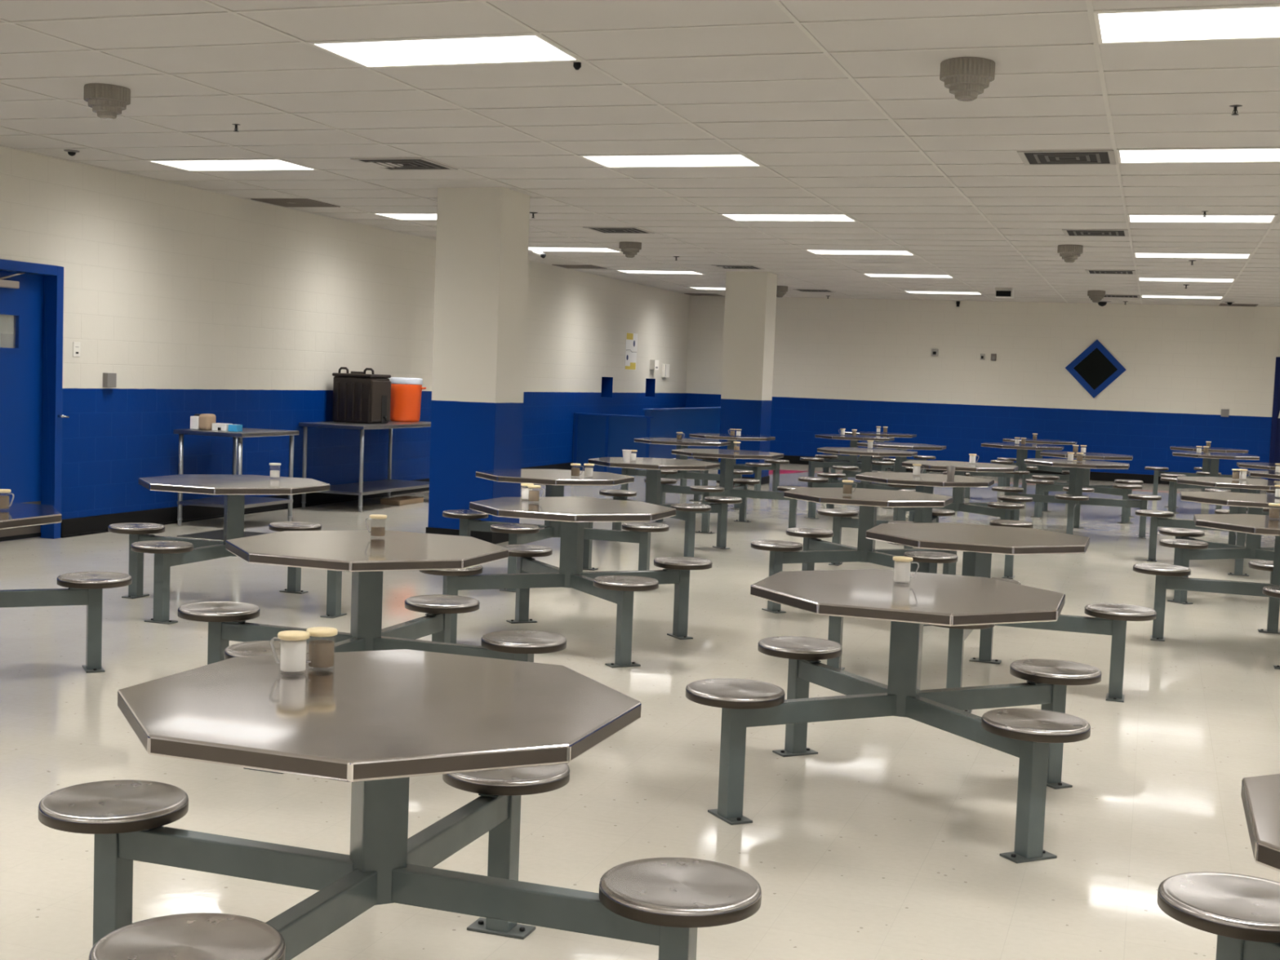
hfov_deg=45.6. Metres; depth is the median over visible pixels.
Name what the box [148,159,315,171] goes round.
ceiling light
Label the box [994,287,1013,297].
speaker box
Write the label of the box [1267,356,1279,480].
door
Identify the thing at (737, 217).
ceiling light
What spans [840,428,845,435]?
shaker
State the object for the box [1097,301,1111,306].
dome camera
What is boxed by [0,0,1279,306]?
ceiling
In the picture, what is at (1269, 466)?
table
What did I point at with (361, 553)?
table
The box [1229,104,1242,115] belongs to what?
sprinkler head
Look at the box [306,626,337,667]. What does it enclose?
shaker
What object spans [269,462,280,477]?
shaker
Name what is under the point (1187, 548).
table
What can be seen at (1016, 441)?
shaker
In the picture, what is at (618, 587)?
table
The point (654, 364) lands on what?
soap dispenser
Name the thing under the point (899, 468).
table
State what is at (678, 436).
shaker
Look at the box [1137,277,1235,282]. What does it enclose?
ceiling light
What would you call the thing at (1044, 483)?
table
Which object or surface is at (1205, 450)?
shaker
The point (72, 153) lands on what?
dome camera
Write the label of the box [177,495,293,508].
shelf
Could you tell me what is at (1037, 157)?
ceiling vent
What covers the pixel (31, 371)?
door
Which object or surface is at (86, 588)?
table
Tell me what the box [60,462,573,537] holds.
baseboard
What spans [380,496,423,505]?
cardboard tray
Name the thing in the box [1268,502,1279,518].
shaker
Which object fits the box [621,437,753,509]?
table
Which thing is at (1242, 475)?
shaker
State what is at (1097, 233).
ceiling vent
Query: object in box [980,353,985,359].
wall switch
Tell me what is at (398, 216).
ceiling light
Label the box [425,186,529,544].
column
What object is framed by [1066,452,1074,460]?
shaker
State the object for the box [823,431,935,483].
table
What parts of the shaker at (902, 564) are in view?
lid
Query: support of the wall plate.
attached to the wall at (236, 310)
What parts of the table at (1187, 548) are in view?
floor plate, stool seat, post, stool seat, post, arm, arm, arm, arm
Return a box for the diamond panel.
[1065,339,1125,398]
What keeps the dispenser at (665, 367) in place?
attached to the wall at (236, 310)
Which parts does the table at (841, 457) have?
post, arm, stool seat, arm, post, stool seat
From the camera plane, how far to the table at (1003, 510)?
14.44 m
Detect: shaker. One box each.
[0,488,11,508]
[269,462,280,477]
[277,630,310,671]
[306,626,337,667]
[369,514,386,536]
[520,483,533,498]
[527,484,541,501]
[570,463,581,475]
[583,463,594,476]
[630,449,637,460]
[676,431,682,439]
[729,428,735,435]
[733,441,740,450]
[735,428,741,435]
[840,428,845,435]
[842,480,853,493]
[851,429,857,435]
[866,440,873,448]
[883,426,888,432]
[893,555,912,582]
[912,463,921,475]
[968,453,976,462]
[1014,437,1020,444]
[1020,437,1026,444]
[1032,433,1037,439]
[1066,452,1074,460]
[1072,444,1079,452]
[1076,452,1083,461]
[1080,444,1086,452]
[1196,445,1202,453]
[1203,446,1208,453]
[1205,441,1211,447]
[1231,468,1240,479]
[1239,469,1247,479]
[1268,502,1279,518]
[1274,484,1279,497]
[1275,463,1279,472]
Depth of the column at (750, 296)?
21.74 m
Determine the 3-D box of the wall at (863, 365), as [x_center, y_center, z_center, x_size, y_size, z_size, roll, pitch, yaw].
[8.894,-1.468,25.769,16.960,3.084,0.001,3,4,19]
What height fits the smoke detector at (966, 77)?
0.182 m
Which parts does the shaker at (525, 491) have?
lid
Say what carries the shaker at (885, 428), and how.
on the table at (841, 457)
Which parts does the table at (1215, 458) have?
stool seat, post, post, stool seat, arm, arm, post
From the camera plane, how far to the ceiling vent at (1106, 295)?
23.83 m
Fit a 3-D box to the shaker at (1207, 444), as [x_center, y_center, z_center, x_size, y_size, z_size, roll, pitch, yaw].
[8.272,-0.513,22.161,0.073,0.096,0.073,3,4,19]
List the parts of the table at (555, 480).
stool seat, post, arm, floor plate, post, stool seat, arm, arm, post, floor plate, arm, post, stool seat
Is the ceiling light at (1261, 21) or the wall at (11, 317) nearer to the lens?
the ceiling light at (1261, 21)
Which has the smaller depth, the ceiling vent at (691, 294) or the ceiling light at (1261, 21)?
the ceiling light at (1261, 21)
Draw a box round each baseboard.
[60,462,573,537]
[773,455,1169,484]
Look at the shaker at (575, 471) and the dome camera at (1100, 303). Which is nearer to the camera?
the shaker at (575, 471)
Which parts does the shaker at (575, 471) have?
lid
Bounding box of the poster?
[624,332,637,369]
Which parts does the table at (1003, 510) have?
post, stool seat, post, arm, arm, arm, post, stool seat, post, stool seat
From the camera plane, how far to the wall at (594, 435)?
23.02 m
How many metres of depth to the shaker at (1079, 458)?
16.07 m
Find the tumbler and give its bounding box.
[946,466,955,478]
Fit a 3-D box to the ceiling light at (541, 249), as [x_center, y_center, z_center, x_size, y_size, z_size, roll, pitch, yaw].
[-0.879,-2.922,19.005,1.219,0.091,0.610,3,4,19]
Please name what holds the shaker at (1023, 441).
on the table at (1022, 473)
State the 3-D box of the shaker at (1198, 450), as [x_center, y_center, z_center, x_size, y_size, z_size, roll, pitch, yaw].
[7.287,-0.395,19.852,0.073,0.096,0.073,3,4,19]
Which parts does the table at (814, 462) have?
stool seat, post, stool seat, post, arm, arm, arm, arm, post, stool seat, stool seat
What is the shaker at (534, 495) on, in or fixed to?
on the table at (618, 587)
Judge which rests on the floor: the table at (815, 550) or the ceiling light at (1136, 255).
the table at (815, 550)
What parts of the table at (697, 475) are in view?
post, arm, post, stool seat, arm, arm, post, arm, post, stool seat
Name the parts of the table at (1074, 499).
stool seat, post, arm, post, stool seat, post, stool seat, arm, post, stool seat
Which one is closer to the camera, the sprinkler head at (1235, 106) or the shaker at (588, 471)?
the sprinkler head at (1235, 106)
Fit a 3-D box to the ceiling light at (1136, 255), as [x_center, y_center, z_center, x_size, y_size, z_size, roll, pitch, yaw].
[6.042,-2.502,16.675,1.219,0.091,0.610,3,4,19]
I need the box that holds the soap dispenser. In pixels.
[649,360,658,369]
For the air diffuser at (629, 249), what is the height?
0.182 m
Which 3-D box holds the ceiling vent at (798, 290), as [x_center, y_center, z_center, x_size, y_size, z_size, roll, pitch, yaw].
[2.914,-3.164,25.439,0.600,0.010,0.600,3,4,19]
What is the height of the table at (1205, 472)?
0.762 m
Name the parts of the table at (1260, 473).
stool seat, arm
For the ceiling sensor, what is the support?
attached to the ceiling
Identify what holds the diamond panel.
attached to the wall at (863, 365)
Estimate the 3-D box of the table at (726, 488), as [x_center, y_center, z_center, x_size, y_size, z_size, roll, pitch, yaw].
[0.870,0.095,15.373,1.321,0.762,1.321,0,4,-26]
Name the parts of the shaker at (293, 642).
lid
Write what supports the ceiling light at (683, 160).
attached to the ceiling
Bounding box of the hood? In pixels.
[540,252,546,257]
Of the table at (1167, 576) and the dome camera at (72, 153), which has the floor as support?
the table at (1167, 576)
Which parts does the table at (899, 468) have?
stool seat, post, arm, stool seat, stool seat, stool seat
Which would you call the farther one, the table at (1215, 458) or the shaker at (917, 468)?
the table at (1215, 458)
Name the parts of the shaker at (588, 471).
lid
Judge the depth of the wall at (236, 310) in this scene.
14.77 m
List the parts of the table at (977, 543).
post, post, stool seat, arm, floor plate, post, stool seat, arm, post, floor plate, stool seat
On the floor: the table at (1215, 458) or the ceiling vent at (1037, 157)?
the table at (1215, 458)
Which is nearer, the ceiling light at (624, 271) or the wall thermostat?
the ceiling light at (624, 271)
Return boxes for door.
[0,258,69,542]
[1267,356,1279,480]
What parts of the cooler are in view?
lid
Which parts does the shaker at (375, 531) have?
lid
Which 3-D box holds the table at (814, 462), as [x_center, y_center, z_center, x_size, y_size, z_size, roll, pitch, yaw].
[3.027,-0.243,21.591,1.321,0.762,1.321,3,4,19]
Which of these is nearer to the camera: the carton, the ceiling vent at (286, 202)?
the carton
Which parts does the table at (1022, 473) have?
post, arm, post, stool seat, post, stool seat, arm, stool seat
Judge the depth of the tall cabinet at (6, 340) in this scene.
14.28 m
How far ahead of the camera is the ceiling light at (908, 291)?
24.80 m
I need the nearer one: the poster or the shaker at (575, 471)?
the shaker at (575, 471)
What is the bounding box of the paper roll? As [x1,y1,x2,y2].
[190,413,215,430]
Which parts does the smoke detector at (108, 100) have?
plate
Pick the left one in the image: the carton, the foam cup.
the carton
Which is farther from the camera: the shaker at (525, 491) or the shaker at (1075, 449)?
the shaker at (1075, 449)
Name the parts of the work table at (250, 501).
leg, leg, leg, leg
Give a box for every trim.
[768,470,806,474]
[779,469,1168,492]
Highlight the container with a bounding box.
[332,366,391,423]
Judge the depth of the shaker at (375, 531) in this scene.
6.39 m
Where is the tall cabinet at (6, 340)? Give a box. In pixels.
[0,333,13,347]
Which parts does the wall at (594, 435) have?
post, post, panel, rail, post, long panel, cap rail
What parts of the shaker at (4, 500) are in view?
lid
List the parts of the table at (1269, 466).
stool seat, post, stool seat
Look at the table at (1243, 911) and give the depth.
3.09 m
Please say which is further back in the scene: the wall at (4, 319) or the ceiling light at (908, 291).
the ceiling light at (908, 291)
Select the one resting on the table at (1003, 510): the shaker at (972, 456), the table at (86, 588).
the shaker at (972, 456)
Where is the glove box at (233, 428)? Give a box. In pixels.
[228,424,242,431]
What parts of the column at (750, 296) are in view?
trim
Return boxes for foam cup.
[622,449,631,462]
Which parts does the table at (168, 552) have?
floor plate, stool seat, post, floor plate, stool seat, post, arm, arm, floor plate, post, stool seat, floor plate, post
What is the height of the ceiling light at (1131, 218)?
0.091 m
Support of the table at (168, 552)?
on the floor
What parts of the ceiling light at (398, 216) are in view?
light frame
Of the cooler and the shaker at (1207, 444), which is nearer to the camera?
the cooler
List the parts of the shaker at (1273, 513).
lid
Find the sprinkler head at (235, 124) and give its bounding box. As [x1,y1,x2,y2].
[232,123,240,132]
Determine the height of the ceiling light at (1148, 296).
0.091 m
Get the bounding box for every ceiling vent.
[250,198,340,207]
[350,157,457,170]
[551,264,606,268]
[582,226,654,233]
[684,293,724,296]
[711,264,764,269]
[793,288,835,292]
[1017,149,1115,164]
[1062,229,1128,236]
[1084,269,1136,274]
[1103,294,1140,297]
[1218,303,1257,306]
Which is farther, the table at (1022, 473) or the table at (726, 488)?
the table at (1022, 473)
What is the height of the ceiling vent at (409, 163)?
0.010 m
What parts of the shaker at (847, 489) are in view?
lid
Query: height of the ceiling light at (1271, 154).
0.091 m
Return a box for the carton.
[211,422,232,431]
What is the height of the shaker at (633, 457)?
0.096 m
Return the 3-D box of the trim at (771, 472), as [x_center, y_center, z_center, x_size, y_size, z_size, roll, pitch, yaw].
[2.278,-0.112,24.868,0.650,0.001,1.900,3,4,19]
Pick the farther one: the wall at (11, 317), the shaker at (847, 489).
the wall at (11, 317)
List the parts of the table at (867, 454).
stool seat, post, stool seat, post, arm, arm, arm, arm, stool seat, post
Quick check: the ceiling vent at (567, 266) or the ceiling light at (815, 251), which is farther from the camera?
the ceiling vent at (567, 266)
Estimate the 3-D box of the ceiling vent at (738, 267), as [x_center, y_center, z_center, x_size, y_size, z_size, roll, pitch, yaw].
[1.346,-2.912,20.828,0.600,0.010,0.600,3,4,19]
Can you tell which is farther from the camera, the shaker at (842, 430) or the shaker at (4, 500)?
the shaker at (842, 430)
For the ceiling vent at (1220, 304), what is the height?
0.009 m
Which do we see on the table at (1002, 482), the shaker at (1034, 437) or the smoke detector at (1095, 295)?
the shaker at (1034, 437)
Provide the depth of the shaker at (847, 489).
9.92 m
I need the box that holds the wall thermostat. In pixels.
[931,348,938,355]
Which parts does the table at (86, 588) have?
arm, post, floor plate, stool seat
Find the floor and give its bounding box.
[0,462,1279,959]
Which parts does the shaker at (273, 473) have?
lid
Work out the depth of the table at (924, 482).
12.24 m
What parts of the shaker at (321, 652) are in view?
lid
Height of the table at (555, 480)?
0.762 m
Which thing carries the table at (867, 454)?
on the floor
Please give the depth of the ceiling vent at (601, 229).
16.18 m
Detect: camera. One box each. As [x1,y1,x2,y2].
[63,149,79,155]
[532,248,546,257]
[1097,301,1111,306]
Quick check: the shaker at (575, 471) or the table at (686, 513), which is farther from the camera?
the table at (686, 513)
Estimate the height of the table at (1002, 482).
0.762 m
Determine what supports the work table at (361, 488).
on the floor
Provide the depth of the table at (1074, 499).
15.99 m
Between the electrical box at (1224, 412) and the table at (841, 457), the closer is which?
the table at (841, 457)
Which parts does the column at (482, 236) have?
trim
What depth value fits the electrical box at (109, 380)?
12.75 m
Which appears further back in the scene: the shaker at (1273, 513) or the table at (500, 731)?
the shaker at (1273, 513)
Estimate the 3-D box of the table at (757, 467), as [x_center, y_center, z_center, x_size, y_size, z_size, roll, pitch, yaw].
[1.197,-0.205,19.995,1.321,0.762,1.321,3,4,19]
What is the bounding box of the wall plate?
[72,342,80,356]
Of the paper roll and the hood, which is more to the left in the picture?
the paper roll
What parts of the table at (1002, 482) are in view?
stool seat, post, stool seat, post, arm, arm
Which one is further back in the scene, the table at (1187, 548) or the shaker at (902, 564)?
the table at (1187, 548)
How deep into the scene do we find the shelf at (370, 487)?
16.31 m
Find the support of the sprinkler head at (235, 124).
attached to the ceiling
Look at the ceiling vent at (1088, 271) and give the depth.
19.25 m
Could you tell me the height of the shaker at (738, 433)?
0.096 m
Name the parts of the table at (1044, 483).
stool seat, post, post, stool seat, arm, arm, arm, arm, post, stool seat, stool seat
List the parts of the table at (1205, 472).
stool seat, post, arm, stool seat, stool seat, arm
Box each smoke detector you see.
[83,83,130,119]
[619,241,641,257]
[776,285,787,297]
[939,56,995,101]
[1057,244,1083,262]
[1087,289,1105,302]
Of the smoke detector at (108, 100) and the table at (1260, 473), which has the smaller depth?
the smoke detector at (108, 100)
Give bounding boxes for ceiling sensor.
[573,62,581,70]
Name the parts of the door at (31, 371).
closer arm, kick plate, knob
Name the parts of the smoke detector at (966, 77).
plate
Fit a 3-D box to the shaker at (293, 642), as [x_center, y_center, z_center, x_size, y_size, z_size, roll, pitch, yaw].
[-0.809,0.401,3.540,0.074,0.096,0.088,-1,5,-38]
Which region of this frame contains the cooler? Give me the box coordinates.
[389,377,426,422]
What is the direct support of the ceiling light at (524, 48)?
attached to the ceiling
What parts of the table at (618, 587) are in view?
stool seat, post, arm, floor plate, post, stool seat, arm, arm, floor plate, post, stool seat, arm, post, floor plate, stool seat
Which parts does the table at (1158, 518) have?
stool seat, post, arm, stool seat, post, floor plate, post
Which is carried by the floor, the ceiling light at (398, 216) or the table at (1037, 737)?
the table at (1037, 737)
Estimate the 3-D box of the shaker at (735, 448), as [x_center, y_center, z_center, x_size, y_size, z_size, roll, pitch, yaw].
[0.989,-0.343,15.558,0.073,0.096,0.073,3,4,19]
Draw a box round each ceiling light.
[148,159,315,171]
[309,34,580,67]
[372,213,436,219]
[528,247,621,252]
[580,154,762,167]
[617,270,702,274]
[691,287,725,289]
[720,213,856,221]
[805,249,915,255]
[862,273,954,278]
[903,290,982,294]
[1093,5,1279,44]
[1116,147,1279,163]
[1127,214,1276,222]
[1133,253,1251,258]
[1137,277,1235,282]
[1141,295,1223,298]
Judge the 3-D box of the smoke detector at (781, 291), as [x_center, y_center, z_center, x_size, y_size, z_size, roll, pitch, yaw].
[2.264,-3.049,24.659,0.256,0.182,0.256,3,4,19]
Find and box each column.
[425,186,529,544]
[715,271,777,484]
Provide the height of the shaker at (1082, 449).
0.096 m
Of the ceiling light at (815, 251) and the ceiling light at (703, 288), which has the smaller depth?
the ceiling light at (815, 251)
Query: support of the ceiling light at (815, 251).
attached to the ceiling
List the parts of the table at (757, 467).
post, stool seat, post, arm, arm, post, stool seat, post, stool seat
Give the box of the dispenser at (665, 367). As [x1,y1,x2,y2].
[662,364,669,377]
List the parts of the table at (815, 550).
floor plate, post, stool seat, stool seat, post, arm, arm, arm, arm, post, stool seat, post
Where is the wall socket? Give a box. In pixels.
[991,353,996,360]
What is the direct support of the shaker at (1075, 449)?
on the table at (1044, 483)
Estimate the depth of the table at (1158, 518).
13.58 m
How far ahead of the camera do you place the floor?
5.79 m
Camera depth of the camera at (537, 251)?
18.96 m
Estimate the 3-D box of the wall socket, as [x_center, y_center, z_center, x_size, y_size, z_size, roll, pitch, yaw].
[6.185,-2.149,26.640,0.090,0.120,0.024,3,4,19]
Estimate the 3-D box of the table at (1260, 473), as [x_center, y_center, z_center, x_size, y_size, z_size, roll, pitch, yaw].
[6.636,0.323,15.244,1.321,0.762,1.321,3,4,19]
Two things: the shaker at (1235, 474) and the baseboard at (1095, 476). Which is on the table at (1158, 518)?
the shaker at (1235, 474)
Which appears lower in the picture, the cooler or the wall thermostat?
the cooler
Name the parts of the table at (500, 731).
stool seat, post, stool seat, arm, arm, arm, post, floor plate, stool seat, arm, post, stool seat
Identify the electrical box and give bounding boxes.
[102,373,116,387]
[1220,408,1229,417]
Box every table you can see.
[0,502,132,673]
[38,648,761,959]
[107,474,346,624]
[173,427,298,525]
[177,529,566,773]
[298,420,431,511]
[419,497,711,667]
[442,468,669,592]
[563,457,742,557]
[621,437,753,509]
[644,448,805,533]
[672,433,789,491]
[685,568,1102,863]
[751,487,957,626]
[798,447,917,520]
[800,434,895,487]
[817,471,1033,578]
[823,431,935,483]
[826,522,1156,713]
[832,441,970,509]
[888,460,1032,545]
[964,442,1069,498]
[990,438,1076,494]
[991,457,1161,538]
[1025,451,1142,523]
[1133,514,1279,669]
[1135,476,1279,576]
[1144,445,1261,503]
[1157,773,1279,959]
[1159,491,1279,604]
[1160,451,1265,513]
[1204,462,1279,509]
[1244,470,1279,542]
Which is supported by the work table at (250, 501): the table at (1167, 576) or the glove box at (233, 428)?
the glove box at (233, 428)
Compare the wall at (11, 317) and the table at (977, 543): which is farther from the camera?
the wall at (11, 317)
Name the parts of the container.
handle, lid, handle, panel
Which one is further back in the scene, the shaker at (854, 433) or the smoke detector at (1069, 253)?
the shaker at (854, 433)
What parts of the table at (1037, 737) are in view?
floor plate, post, stool seat, floor plate, stool seat, post, arm, arm, arm, arm, floor plate, post, stool seat, post, stool seat, floor plate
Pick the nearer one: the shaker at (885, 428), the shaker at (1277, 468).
the shaker at (1277, 468)
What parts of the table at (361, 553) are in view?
stool seat, post, floor plate, stool seat, arm, arm, arm, post, stool seat, arm, post, stool seat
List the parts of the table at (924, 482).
floor plate, stool seat, post, arm, stool seat, post, arm, post, stool seat, floor plate, post, stool seat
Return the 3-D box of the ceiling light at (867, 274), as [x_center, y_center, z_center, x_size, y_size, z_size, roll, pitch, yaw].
[3.757,-2.901,21.298,1.219,0.091,0.610,3,4,19]
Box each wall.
[0,146,689,531]
[0,314,8,347]
[8,315,13,333]
[572,406,720,476]
[685,295,1279,479]
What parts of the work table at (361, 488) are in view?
leg, leg, leg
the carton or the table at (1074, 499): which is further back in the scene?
the table at (1074, 499)
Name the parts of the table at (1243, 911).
stool seat, post, arm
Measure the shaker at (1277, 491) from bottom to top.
0.096 m
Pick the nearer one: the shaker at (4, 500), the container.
the shaker at (4, 500)
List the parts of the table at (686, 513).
stool seat, stool seat, post, arm, arm, post, arm, stool seat, post, floor plate, stool seat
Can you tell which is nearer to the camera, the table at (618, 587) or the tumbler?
the table at (618, 587)
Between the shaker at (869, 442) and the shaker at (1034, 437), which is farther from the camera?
the shaker at (1034, 437)
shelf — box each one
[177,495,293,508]
[318,479,429,495]
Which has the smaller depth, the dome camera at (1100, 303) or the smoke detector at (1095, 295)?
the smoke detector at (1095, 295)
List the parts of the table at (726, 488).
stool seat, post, arm, floor plate, post, stool seat, arm, arm, post, stool seat, arm, post, stool seat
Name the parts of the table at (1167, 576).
floor plate, stool seat, post, arm, stool seat, floor plate, stool seat, post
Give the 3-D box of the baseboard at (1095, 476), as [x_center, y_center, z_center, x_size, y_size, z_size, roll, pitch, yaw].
[8.842,-0.004,25.860,16.948,0.150,0.012,3,4,19]
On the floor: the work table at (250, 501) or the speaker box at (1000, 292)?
the work table at (250, 501)
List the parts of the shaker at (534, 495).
lid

